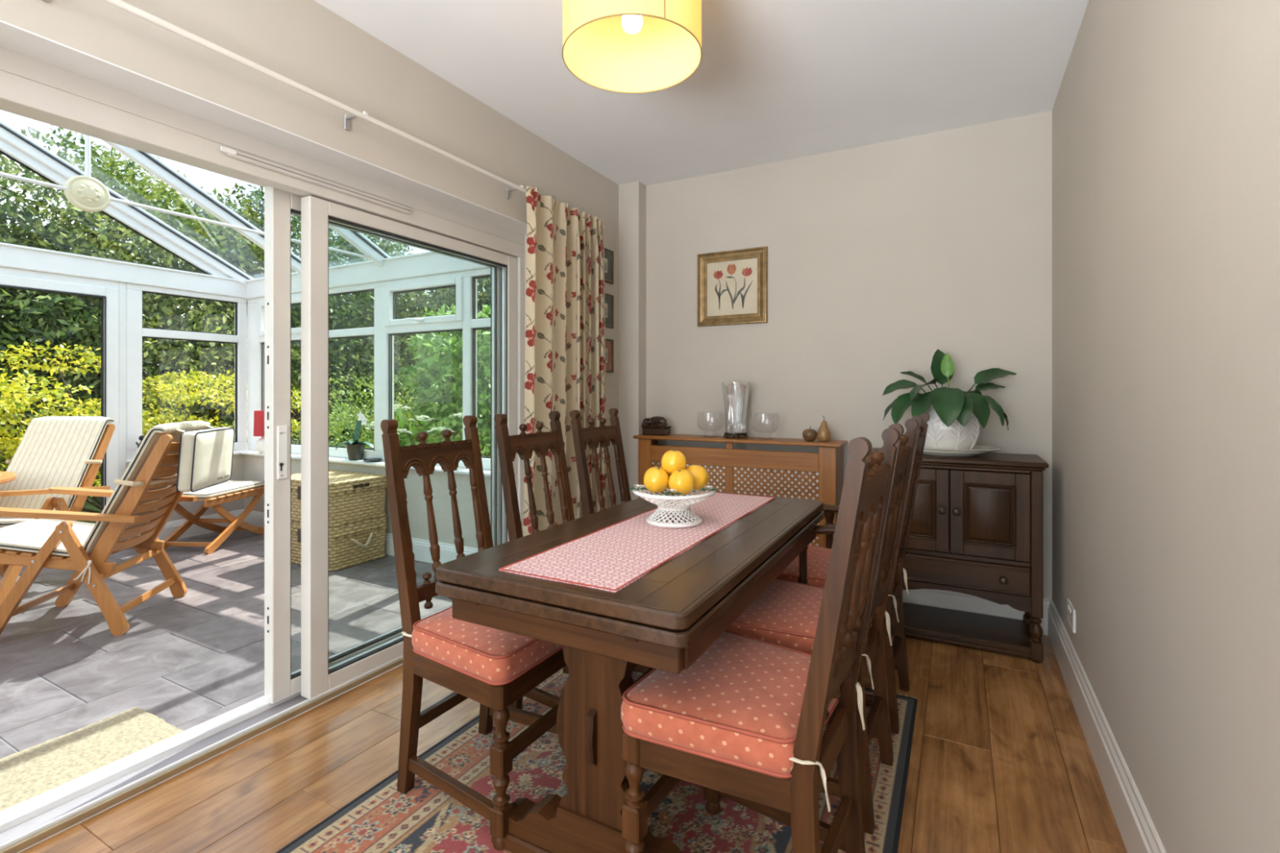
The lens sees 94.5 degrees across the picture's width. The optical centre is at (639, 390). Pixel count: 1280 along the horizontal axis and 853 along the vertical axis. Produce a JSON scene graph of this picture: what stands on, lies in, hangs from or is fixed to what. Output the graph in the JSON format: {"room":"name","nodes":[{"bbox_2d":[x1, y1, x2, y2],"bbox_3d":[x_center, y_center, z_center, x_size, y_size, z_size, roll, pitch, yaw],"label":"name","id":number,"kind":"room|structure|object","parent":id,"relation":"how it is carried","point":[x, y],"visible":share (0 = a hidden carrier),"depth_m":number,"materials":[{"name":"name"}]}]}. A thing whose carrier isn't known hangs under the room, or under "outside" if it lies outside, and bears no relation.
{"room":"dining room","nodes":[
{"label":"dining room","id":0,"kind":"room"},
{"bbox_2d":[126,453,244,536],"bbox_3d":[-3.532,0.817,4.590,0.190,0.600,0.764,0,0,28],"label":"wall","id":1,"kind":"structure","parent":0,"point":[237,466],"depth_m":4.79,"materials":[{"name":"paint"}]},
{"bbox_2d":[0,266,126,567],"bbox_3d":[-4.067,0.182,3.551,0.081,1.910,1.570,0,0,28],"label":"door frame","id":2,"kind":"structure","parent":1,"relation":"in","point":[113,295],"depth_m":4.14,"materials":[{"name":"white plastic"}]},
{"bbox_2d":[126,283,246,459],"bbox_3d":[-3.509,-0.141,4.606,0.065,1.265,0.814,0,0,28],"label":"window","id":3,"kind":"structure","parent":1,"relation":"in","point":[135,332],"depth_m":4.44,"materials":[{"name":"white plastic"}]},
{"bbox_2d":[138,509,244,540],"bbox_3d":[-3.430,1.047,4.560,0.016,0.140,0.720,0,0,28],"label":"baseboard","id":4,"kind":"structure","parent":1,"relation":"attached to","point":[170,527],"depth_m":4.53,"materials":[{"name":"white plastic"}]},
{"bbox_2d":[0,120,390,286],"bbox_3d":[-2.751,-1.292,2.843,3.140,0.923,3.403,0,0,28],"label":"roof frame","id":5,"kind":"structure","parent":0,"point":[86,193],"depth_m":3.83,"materials":[{"name":"white plastic"}]},
{"bbox_2d":[0,137,231,278],"bbox_3d":[-4.065,-1.311,3.550,0.075,0.786,3.180,0,0,28],"label":"beam","id":6,"kind":"structure","parent":5,"relation":"attached to","point":[10,151],"depth_m":4.21,"materials":[{"name":"white plastic"}]},
{"bbox_2d":[0,530,452,852],"bbox_3d":[-2.738,1.187,2.836,3.170,0.141,3.400,0,0,28],"label":"floor","id":7,"kind":"structure","parent":0,"point":[188,661],"depth_m":2.68,"materials":[{"name":"tile"}]},
{"bbox_2d":[0,471,16,484],"bbox_3d":[-3.760,0.786,2.932,0.920,0.656,0.920,0,0,28],"label":"garden table","id":8,"kind":"object","parent":7,"relation":"on","point":[5,477],"visible":1,"depth_m":3.17,"materials":[{"name":"brown wood"}]},
{"bbox_2d":[0,416,115,605],"bbox_3d":[-3.505,0.639,3.311,0.600,0.964,0.802,0,0,0],"label":"recliner","id":9,"kind":"object","parent":7,"relation":"on","point":[52,451],"visible":0.61,"depth_m":3.50,"materials":[{"name":"fabric"}]},
{"bbox_2d":[0,706,184,812],"bbox_3d":[-1.775,1.106,1.660,0.356,0.022,0.756,0,0,28],"label":"doormat","id":10,"kind":"object","parent":7,"relation":"on","point":[25,775],"visible":0.93,"depth_m":1.79,"materials":[{"name":"beige fabric"}]},
{"bbox_2d":[0,420,235,635],"bbox_3d":[-2.611,0.639,2.922,0.880,0.964,0.600,0,0,-13],"label":"recliner","id":11,"kind":"object","parent":7,"relation":"on","point":[201,457],"visible":1,"depth_m":2.79,"materials":[{"name":"wood"}]},
{"bbox_2d":[164,480,264,554],"bbox_3d":[-3.117,0.903,4.348,0.424,0.436,0.626,0,0,4],"label":"footstool","id":12,"kind":"object","parent":7,"relation":"on","point":[214,496],"visible":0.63,"depth_m":4.27,"materials":[{"name":"brown wood"}]},
{"bbox_2d":[177,426,233,492],"bbox_3d":[-2.240,0.345,3.054,0.096,0.294,0.435,0,0,-13],"label":"pillow","id":13,"kind":"object","parent":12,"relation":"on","point":[205,455],"depth_m":2.96,"materials":[{"name":"beige fabric"}]},
{"bbox_2d":[291,515,387,571],"bbox_3d":[-2.059,0.979,3.951,0.664,0.275,0.427,0,0,28],"label":"wicker hamper","id":14,"kind":"object","parent":7,"relation":"on","point":[353,544],"visible":0.38,"depth_m":3.79,"materials":[{"name":"beige wicker"}]},
{"bbox_2d":[291,469,386,527],"bbox_3d":[-2.072,0.705,3.958,0.636,0.275,0.427,0,0,28],"label":"wicker hamper","id":15,"kind":"object","parent":14,"relation":"on","point":[353,496],"visible":0.54,"depth_m":3.81,"materials":[{"name":"beige wicker"}]},
{"bbox_2d":[0,0,618,508],"bbox_3d":[-1.557,-0.083,1.393,0.337,2.400,5.878,0,0,28],"label":"wall","id":16,"kind":"structure","parent":0,"point":[305,42],"depth_m":2.01,"materials":[{"name":"paint"}]},
{"bbox_2d":[0,242,490,300],"bbox_3d":[-2.747,-0.843,2.841,3.130,0.150,3.380,0,0,28],"label":"conservatory roof beam","id":17,"kind":"structure","parent":16,"relation":"attached to","point":[11,255],"depth_m":4.12,"materials":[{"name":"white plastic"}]},
{"bbox_2d":[0,46,524,852],"bbox_3d":[-1.214,0.153,2.130,0.188,1.947,2.280,0,0,28],"label":"door","id":18,"kind":"structure","parent":16,"relation":"in","point":[322,194],"depth_m":2.08,"materials":[{"name":"white plastic"}]},
{"bbox_2d":[220,145,409,213],"bbox_3d":[-1.117,-0.742,2.126,0.014,0.026,0.715,0,0,28],"label":"vent","id":19,"kind":"object","parent":18,"relation":"attached to","point":[234,154],"depth_m":2.06,"materials":[{"name":"white plastic"}]},
{"bbox_2d":[0,19,527,235],"bbox_3d":[-1.094,-0.819,2.065,0.156,0.006,2.280,0,0,28],"label":"trim","id":20,"kind":"structure","parent":16,"relation":"attached to","point":[15,38],"depth_m":1.74,"materials":[{"name":"white plastic"}]},
{"bbox_2d":[42,0,604,228],"bbox_3d":[-0.883,-0.930,2.207,0.076,0.058,2.750,0,0,28],"label":"curtain rod","id":21,"kind":"object","parent":16,"relation":"attached to","point":[121,4],"visible":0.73,"depth_m":1.81,"materials":[{"name":"metal"}]},
{"bbox_2d":[523,186,607,536],"bbox_3d":[-0.370,0.070,3.052,0.097,2.064,0.752,0,0,26],"label":"curtain","id":22,"kind":"object","parent":21,"relation":"hanging from","point":[565,345],"visible":0.67,"depth_m":3.00,"materials":[{"name":"beige fabric"}]},
{"bbox_2d":[604,247,613,284],"bbox_3d":[-0.219,-0.751,3.508,0.013,0.200,0.230,0,0,28],"label":"framed print","id":23,"kind":"object","parent":16,"relation":"attached to","point":[608,254],"visible":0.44,"depth_m":3.57,"materials":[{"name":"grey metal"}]},
{"bbox_2d":[604,293,613,328],"bbox_3d":[-0.219,-0.482,3.508,0.013,0.200,0.230,0,0,28],"label":"framed print","id":24,"kind":"object","parent":16,"relation":"attached to","point":[609,299],"visible":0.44,"depth_m":3.58,"materials":[{"name":"grey paper"}]},
{"bbox_2d":[605,338,613,372],"bbox_3d":[-0.219,-0.212,3.508,0.013,0.200,0.230,0,0,28],"label":"framed print","id":25,"kind":"object","parent":16,"relation":"attached to","point":[609,343],"visible":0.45,"depth_m":3.58,"materials":[{"name":"brown paper"}]},
{"bbox_2d":[244,454,490,548],"bbox_3d":[-1.980,0.817,4.297,3.160,0.600,0.190,0,0,28],"label":"wall","id":26,"kind":"structure","parent":0,"point":[254,465],"depth_m":3.89,"materials":[{"name":"paint"}]},
{"bbox_2d":[126,449,490,476],"bbox_3d":[-2.144,0.504,3.876,3.050,0.025,0.825,0,0,28],"label":"windowsill","id":27,"kind":"structure","parent":26,"relation":"attached to","point":[486,473],"depth_m":4.16,"materials":[{"name":"white plastic"}]},
{"bbox_2d":[135,435,144,448],"bbox_3d":[-3.584,0.406,4.261,0.060,0.172,0.083,0,0,28],"label":"statuette","id":28,"kind":"object","parent":27,"relation":"on","point":[140,437],"visible":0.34,"depth_m":4.24,"materials":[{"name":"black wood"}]},
{"bbox_2d":[253,410,264,453],"bbox_3d":[-2.992,0.324,4.716,0.152,0.335,0.152,0,0,28],"label":"table lamp","id":29,"kind":"object","parent":27,"relation":"on","point":[259,415],"visible":0.48,"depth_m":4.65,"materials":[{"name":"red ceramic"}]},
{"bbox_2d":[333,403,374,460],"bbox_3d":[-2.056,0.291,4.203,0.407,0.402,0.204,0,0,28],"label":"orchid","id":30,"kind":"object","parent":27,"relation":"on","point":[355,449],"visible":1,"depth_m":4.18,"materials":[{"name":"plant"}]},
{"bbox_2d":[363,457,382,462],"bbox_3d":[-1.866,0.481,4.129,0.124,0.022,0.124,0,0,28],"label":"glass dish","id":31,"kind":"object","parent":27,"relation":"on","point":[366,460],"visible":1,"depth_m":4.09,"materials":[{"name":"clear glass"}]},
{"bbox_2d":[243,511,478,564],"bbox_3d":[-1.954,1.047,4.165,2.990,0.140,0.016,0,0,28],"label":"baseboard","id":32,"kind":"structure","parent":26,"relation":"attached to","point":[421,547],"depth_m":3.88,"materials":[{"name":"white plastic"}]},
{"bbox_2d":[247,267,490,470],"bbox_3d":[-1.946,-0.138,4.233,3.040,1.260,0.119,0,0,28],"label":"window","id":33,"kind":"structure","parent":26,"relation":"in","point":[386,324],"depth_m":4.14,"materials":[{"name":"white plastic"}]},
{"bbox_2d":[20,633,1127,852],"bbox_3d":[-0.484,1.177,0.759,2.428,0.120,5.778,0,0,28],"label":"floor","id":34,"kind":"structure","parent":0,"point":[1001,761],"depth_m":1.74,"materials":[{"name":"brown wood"}]},
{"bbox_2d":[275,667,917,852],"bbox_3d":[-0.100,1.113,1.476,1.317,0.007,2.245,0,0,28],"label":"rug","id":35,"kind":"object","parent":34,"relation":"on","point":[424,819],"visible":0.17,"depth_m":1.57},
{"bbox_2d":[380,415,566,850],"bbox_3d":[-0.437,0.595,1.711,0.489,1.029,0.449,0,0,28],"label":"dining chair","id":36,"kind":"object","parent":35,"relation":"on","point":[494,668],"visible":0.66,"depth_m":1.61,"materials":[{"name":"brown wood"}]},
{"bbox_2d":[411,608,561,682],"bbox_3d":[-0.383,0.663,1.682,0.366,0.085,0.449,0,0,28],"label":"seat cushion","id":37,"kind":"object","parent":36,"relation":"on","point":[477,653],"depth_m":1.50,"materials":[{"name":"fabric"}]},
{"bbox_2d":[493,411,649,709],"bbox_3d":[-0.216,0.595,2.121,0.489,1.029,0.449,0,0,28],"label":"dining chair","id":38,"kind":"object","parent":35,"relation":"on","point":[523,444],"visible":0.34,"depth_m":2.16,"materials":[{"name":"brown wood"}]},
{"bbox_2d":[569,408,631,516],"bbox_3d":[0.002,0.595,2.526,0.489,1.029,0.449,0,0,28],"label":"dining chair","id":39,"kind":"object","parent":35,"relation":"on","point":[603,434],"visible":0.36,"depth_m":2.57,"materials":[{"name":"brown wood"}]},
{"bbox_2d":[435,489,823,852],"bbox_3d":[0.097,0.749,1.699,0.612,0.722,1.220,0,0,28],"label":"dining table","id":40,"kind":"object","parent":35,"relation":"on","point":[666,619],"visible":0.73,"depth_m":1.30,"materials":[{"name":"brown wood"}]},
{"bbox_2d":[498,491,775,592],"bbox_3d":[0.092,0.386,1.705,0.296,0.003,1.134,0,0,28],"label":"table runner","id":41,"kind":"object","parent":40,"relation":"on","point":[611,558],"visible":0.84,"depth_m":1.44,"materials":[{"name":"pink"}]},
{"bbox_2d":[628,484,719,528],"bbox_3d":[0.104,0.328,1.730,0.253,0.112,0.245,0,0,28],"label":"bowl","id":42,"kind":"object","parent":41,"relation":"on","point":[665,504],"visible":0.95,"depth_m":1.68,"materials":[{"name":"white ceramic"}]},
{"bbox_2d":[643,466,669,493],"bbox_3d":[0.048,0.259,1.722,0.077,0.074,0.077,0,0,14],"label":"fruit","id":43,"kind":"object","parent":42,"relation":"in","point":[655,479],"visible":0.97,"depth_m":1.70,"materials":[{"name":"yellow food"}]},
{"bbox_2d":[661,449,686,474],"bbox_3d":[0.100,0.210,1.744,0.080,0.073,0.074,0,0,-32],"label":"fruit","id":44,"kind":"object","parent":42,"relation":"in","point":[671,460],"visible":0.76,"depth_m":1.72,"materials":[{"name":"yellow food"}]},
{"bbox_2d":[668,469,694,495],"bbox_3d":[0.119,0.261,1.692,0.080,0.074,0.074,0,0,-18],"label":"fruit","id":45,"kind":"object","parent":42,"relation":"in","point":[682,480],"visible":0.95,"depth_m":1.66,"materials":[{"name":"yellow food"}]},
{"bbox_2d":[685,465,709,489],"bbox_3d":[0.166,0.256,1.750,0.074,0.075,0.079,0,0,27],"label":"fruit","id":46,"kind":"object","parent":42,"relation":"in","point":[700,474],"visible":0.7,"depth_m":1.72,"materials":[{"name":"yellow food"}]},
{"bbox_2d":[621,427,900,852],"bbox_3d":[0.273,0.595,1.284,0.489,1.029,0.449,0,0,32],"label":"dining chair","id":47,"kind":"object","parent":35,"relation":"on","point":[745,723],"visible":0.98,"depth_m":1.18,"materials":[{"name":"brown wood"}]},
{"bbox_2d":[621,631,839,773],"bbox_3d":[0.221,0.663,1.316,0.366,0.085,0.449,0,0,32],"label":"seat cushion","id":48,"kind":"object","parent":47,"relation":"on","point":[738,706],"depth_m":1.19,"materials":[{"name":"fabric"}]},
{"bbox_2d":[725,417,918,835],"bbox_3d":[0.520,0.595,1.717,0.489,1.029,0.449,0,0,31],"label":"dining chair","id":49,"kind":"object","parent":35,"relation":"on","point":[785,614],"visible":0.44,"depth_m":1.65,"materials":[{"name":"brown wood"}]},
{"bbox_2d":[725,578,872,654],"bbox_3d":[0.468,0.663,1.749,0.366,0.085,0.449,0,0,31],"label":"seat cushion","id":50,"kind":"object","parent":49,"relation":"on","point":[786,613],"depth_m":1.64,"materials":[{"name":"fabric"}]},
{"bbox_2d":[777,413,929,734],"bbox_3d":[0.769,0.595,2.149,0.489,1.029,0.461,0,0,30],"label":"dining chair","id":51,"kind":"object","parent":35,"relation":"on","point":[810,567],"visible":0.35,"depth_m":2.09,"materials":[{"name":"brown wood"}]},
{"bbox_2d":[777,545,831,587],"bbox_3d":[0.716,0.663,2.180,0.366,0.085,0.449,0,0,30],"label":"seat cushion","id":52,"kind":"object","parent":51,"relation":"on","point":[818,557],"depth_m":2.07,"materials":[{"name":"fabric"}]},
{"bbox_2d":[632,433,847,546],"bbox_3d":[0.526,0.689,3.288,1.164,0.856,0.234,0,0,28],"label":"radiator cover","id":53,"kind":"object","parent":34,"relation":"on","point":[819,476],"visible":0.36,"depth_m":3.12,"materials":[{"name":"brown wood"}]},
{"bbox_2d":[640,416,671,435],"bbox_3d":[0.095,0.206,3.524,0.161,0.110,0.102,0,0,28],"label":"box","id":54,"kind":"object","parent":53,"relation":"on","point":[655,425],"visible":1,"depth_m":3.49,"materials":[{"name":"brown wood"}]},
{"bbox_2d":[723,431,747,439],"bbox_3d":[0.532,0.246,3.291,0.140,0.031,0.128,0,0,28],"label":"stand","id":55,"kind":"object","parent":53,"relation":"on","point":[738,434],"visible":0.98,"depth_m":3.24,"materials":[{"name":"brown metal"}]},
{"bbox_2d":[721,382,750,432],"bbox_3d":[0.532,0.089,3.291,0.157,0.282,0.157,0,0,0],"label":"crystal vase","id":56,"kind":"object","parent":55,"relation":"on","point":[732,382],"visible":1,"depth_m":3.29,"materials":[{"name":"clear glass"}]},
{"bbox_2d":[802,426,817,441],"bbox_3d":[0.881,0.222,3.069,0.076,0.079,0.076,0,0,28],"label":"apple","id":57,"kind":"object","parent":53,"relation":"on","point":[809,435],"visible":1,"depth_m":3.04,"materials":[{"name":"brown wood"}]},
{"bbox_2d":[816,415,831,442],"bbox_3d":[0.945,0.194,3.035,0.074,0.134,0.074,0,0,28],"label":"pear","id":58,"kind":"object","parent":53,"relation":"on","point":[824,433],"visible":1,"depth_m":3.01,"materials":[{"name":"brown wood"}]},
{"bbox_2d":[868,447,1048,663],"bbox_3d":[1.424,0.705,2.717,0.713,0.824,0.393,0,0,28],"label":"sideboard","id":59,"kind":"object","parent":34,"relation":"on","point":[976,526],"visible":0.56,"depth_m":2.54,"materials":[{"name":"brown wood"}]},
{"bbox_2d":[923,450,985,457],"bbox_3d":[1.415,0.280,2.725,0.330,0.026,0.290,0,0,28],"label":"serving platter","id":60,"kind":"object","parent":59,"relation":"on","point":[925,452],"visible":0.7,"depth_m":2.62,"materials":[{"name":"white ceramic"}]},
{"bbox_2d":[924,444,1001,453],"bbox_3d":[1.428,0.267,2.718,0.400,0.026,0.300,0,0,28],"label":"serving platter","id":61,"kind":"object","parent":60,"relation":"on","point":[976,448],"visible":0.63,"depth_m":2.62,"materials":[{"name":"white ceramic"}]},
{"bbox_2d":[882,349,1016,449],"bbox_3d":[1.430,0.035,2.692,0.590,0.471,0.397,0,0,6],"label":"potted plant","id":62,"kind":"object","parent":61,"relation":"on","point":[957,417],"visible":0.86,"depth_m":2.63,"materials":[{"name":"green plant"}]},
{"bbox_2d":[891,602,1032,657],"bbox_3d":[1.429,1.082,2.726,0.657,0.042,0.337,0,0,28],"label":"shelf","id":63,"kind":"object","parent":59,"relation":"attached to","point":[988,633],"depth_m":2.64,"materials":[{"name":"brown wood"}]},
{"bbox_2d":[618,181,646,504],"bbox_3d":[-0.047,-0.083,3.692,0.143,2.400,0.098,0,0,28],"label":"wall pier","id":64,"kind":"object","parent":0,"point":[632,196],"visible":0.64,"depth_m":3.65,"materials":[{"name":"paint"}]},
{"bbox_2d":[314,0,1088,186],"bbox_3d":[-0.540,-1.333,0.761,2.728,0.100,6.028,0,0,28],"label":"ceiling","id":65,"kind":"structure","parent":0,"point":[774,81],"depth_m":2.39,"materials":[{"name":"paint"}]},
{"bbox_2d":[561,0,702,93],"bbox_3d":[-0.023,-1.123,1.716,0.404,0.318,0.404,0,0,28],"label":"pendant lamp","id":66,"kind":"object","parent":65,"relation":"hanging from","point":[615,46],"visible":1,"depth_m":1.86,"materials":[{"name":"yellow fabric"}]},
{"bbox_2d":[646,111,1052,599],"bbox_3d":[1.001,-0.083,3.269,2.391,2.400,0.150,0,0,28],"label":"wall","id":67,"kind":"structure","parent":0,"point":[882,257],"depth_m":3.09,"materials":[{"name":"paint"}]},
{"bbox_2d":[697,246,767,326],"bbox_3d":[0.529,-0.599,3.424,0.422,0.429,0.022,0,0,28],"label":"framed print","id":68,"kind":"object","parent":67,"relation":"attached to","point":[732,285],"visible":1,"depth_m":3.42,"materials":[{"name":"gold metal"}]},
{"bbox_2d":[902,589,1051,635],"bbox_3d":[0.958,1.034,3.197,2.098,0.165,0.018,0,0,28],"label":"baseboard","id":69,"kind":"structure","parent":67,"relation":"attached to","point":[944,599],"depth_m":2.86,"materials":[{"name":"white paint"}]},
{"bbox_2d":[1052,0,1279,852],"bbox_3d":[0.595,-0.083,0.150,0.150,2.400,5.728,0,0,28],"label":"wall","id":70,"kind":"structure","parent":0,"point":[1166,113],"depth_m":1.20,"materials":[{"name":"paint"}]},
{"bbox_2d":[1066,598,1075,633],"bbox_3d":[1.616,0.842,2.219,0.012,0.086,0.146,0,0,28],"label":"wall socket","id":71,"kind":"object","parent":70,"relation":"attached to","point":[1071,612],"visible":1,"depth_m":2.19,"materials":[{"name":"plastic"}]},
{"bbox_2d":[1048,599,1166,852],"bbox_3d":[0.521,1.034,0.190,0.018,0.165,5.728,0,0,28],"label":"baseboard","id":72,"kind":"structure","parent":70,"relation":"attached to","point":[1138,832],"depth_m":1.66,"materials":[{"name":"white paint"}]},
{"label":"outside","id":73,"kind":"structure","parent":0,"visible":0},
{"bbox_2d":[76,406,456,524],"bbox_3d":[-24.056,1.347,24.302,54.600,0.140,100.000,0,0,28],"label":"lawn","id":74,"kind":"structure","parent":73,"point":[86,505],"depth_m":6.67,"materials":[{"name":"green plant"}]},
{"bbox_2d":[0,162,115,466],"bbox_3d":[-8.350,-1.150,6.391,4.715,4.862,4.180,0,0,-34],"label":"tree","id":75,"kind":"object","parent":74,"relation":"on","point":[10,335],"visible":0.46,"depth_m":6.71,"materials":[{"name":"green plant"}]},
{"bbox_2d":[0,340,301,513],"bbox_3d":[-5.170,0.399,5.995,2.358,1.782,4.111,0,0,28],"label":"shrub","id":76,"kind":"object","parent":74,"relation":"on","point":[15,406],"visible":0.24,"depth_m":5.86,"materials":[{"name":"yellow plant"}]},
{"bbox_2d":[0,124,331,471],"bbox_3d":[-6.996,-1.063,8.094,4.916,4.690,4.384,0,0,-38],"label":"tree","id":77,"kind":"object","parent":74,"relation":"on","point":[108,237],"visible":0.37,"depth_m":7.43,"materials":[{"name":"green plant"}]},
{"bbox_2d":[0,293,368,471],"bbox_3d":[-9.993,-0.267,8.705,2.184,4.599,15.476,0,0,31],"label":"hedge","id":78,"kind":"object","parent":74,"relation":"on","point":[153,294],"visible":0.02,"depth_m":12.01,"materials":[{"name":"green plant"}]},
{"bbox_2d":[40,182,408,445],"bbox_3d":[-6.450,-1.159,9.666,5.114,4.879,4.720,0,0,22],"label":"tree","id":79,"kind":"object","parent":74,"relation":"on","point":[353,311],"visible":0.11,"depth_m":9.45,"materials":[{"name":"green plant"}]},
{"bbox_2d":[291,362,437,457],"bbox_3d":[-3.229,0.617,7.166,2.850,1.915,2.056,0,0,42],"label":"rounded bush","id":80,"kind":"object","parent":74,"relation":"on","point":[334,424],"visible":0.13,"depth_m":6.90,"materials":[{"name":"green plant"}]},
{"bbox_2d":[291,227,490,444],"bbox_3d":[-4.949,-1.069,11.303,4.808,4.700,4.610,0,0,19],"label":"tree","id":81,"kind":"object","parent":74,"relation":"on","point":[401,344],"visible":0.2,"depth_m":10.52,"materials":[{"name":"green plant"}]},
{"bbox_2d":[400,276,490,411],"bbox_3d":[-2.598,-1.196,12.336,4.644,4.954,4.791,0,0,28],"label":"tree","id":82,"kind":"object","parent":74,"relation":"on","point":[486,286],"visible":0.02,"depth_m":10.91,"materials":[{"name":"green plant"}]},
{"bbox_2d":[476,276,490,362],"bbox_3d":[-1.218,-1.267,11.255,3.926,5.095,3.823,0,0,1],"label":"tree","id":83,"kind":"object","parent":74,"relation":"on","point":[481,294],"visible":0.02,"depth_m":10.42,"materials":[{"name":"green plant"}]},
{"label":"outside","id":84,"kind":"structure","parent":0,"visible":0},
{"bbox_3d":[21.346,1.347,24.261,25.400,0.139,57.040,0,0,28],"label":"lawn","id":85,"kind":"structure","parent":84,"visible":0},
{"bbox_2d":[364,404,490,461],"bbox_3d":[-1.981,0.724,5.732,1.930,1.147,1.270,0,0,28],"label":"flowering shrub","id":86,"kind":"object","parent":85,"relation":"on","point":[411,438],"visible":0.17,"depth_m":5.53,"materials":[{"name":"green plant"}]},
{"bbox_2d":[394,302,490,470],"bbox_3d":[-1.847,0.199,6.321,1.889,2.392,1.460,0,0,28],"label":"leafy shrub","id":87,"kind":"object","parent":85,"relation":"on","point":[451,355],"visible":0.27,"depth_m":6.07,"materials":[{"name":"green plant"}]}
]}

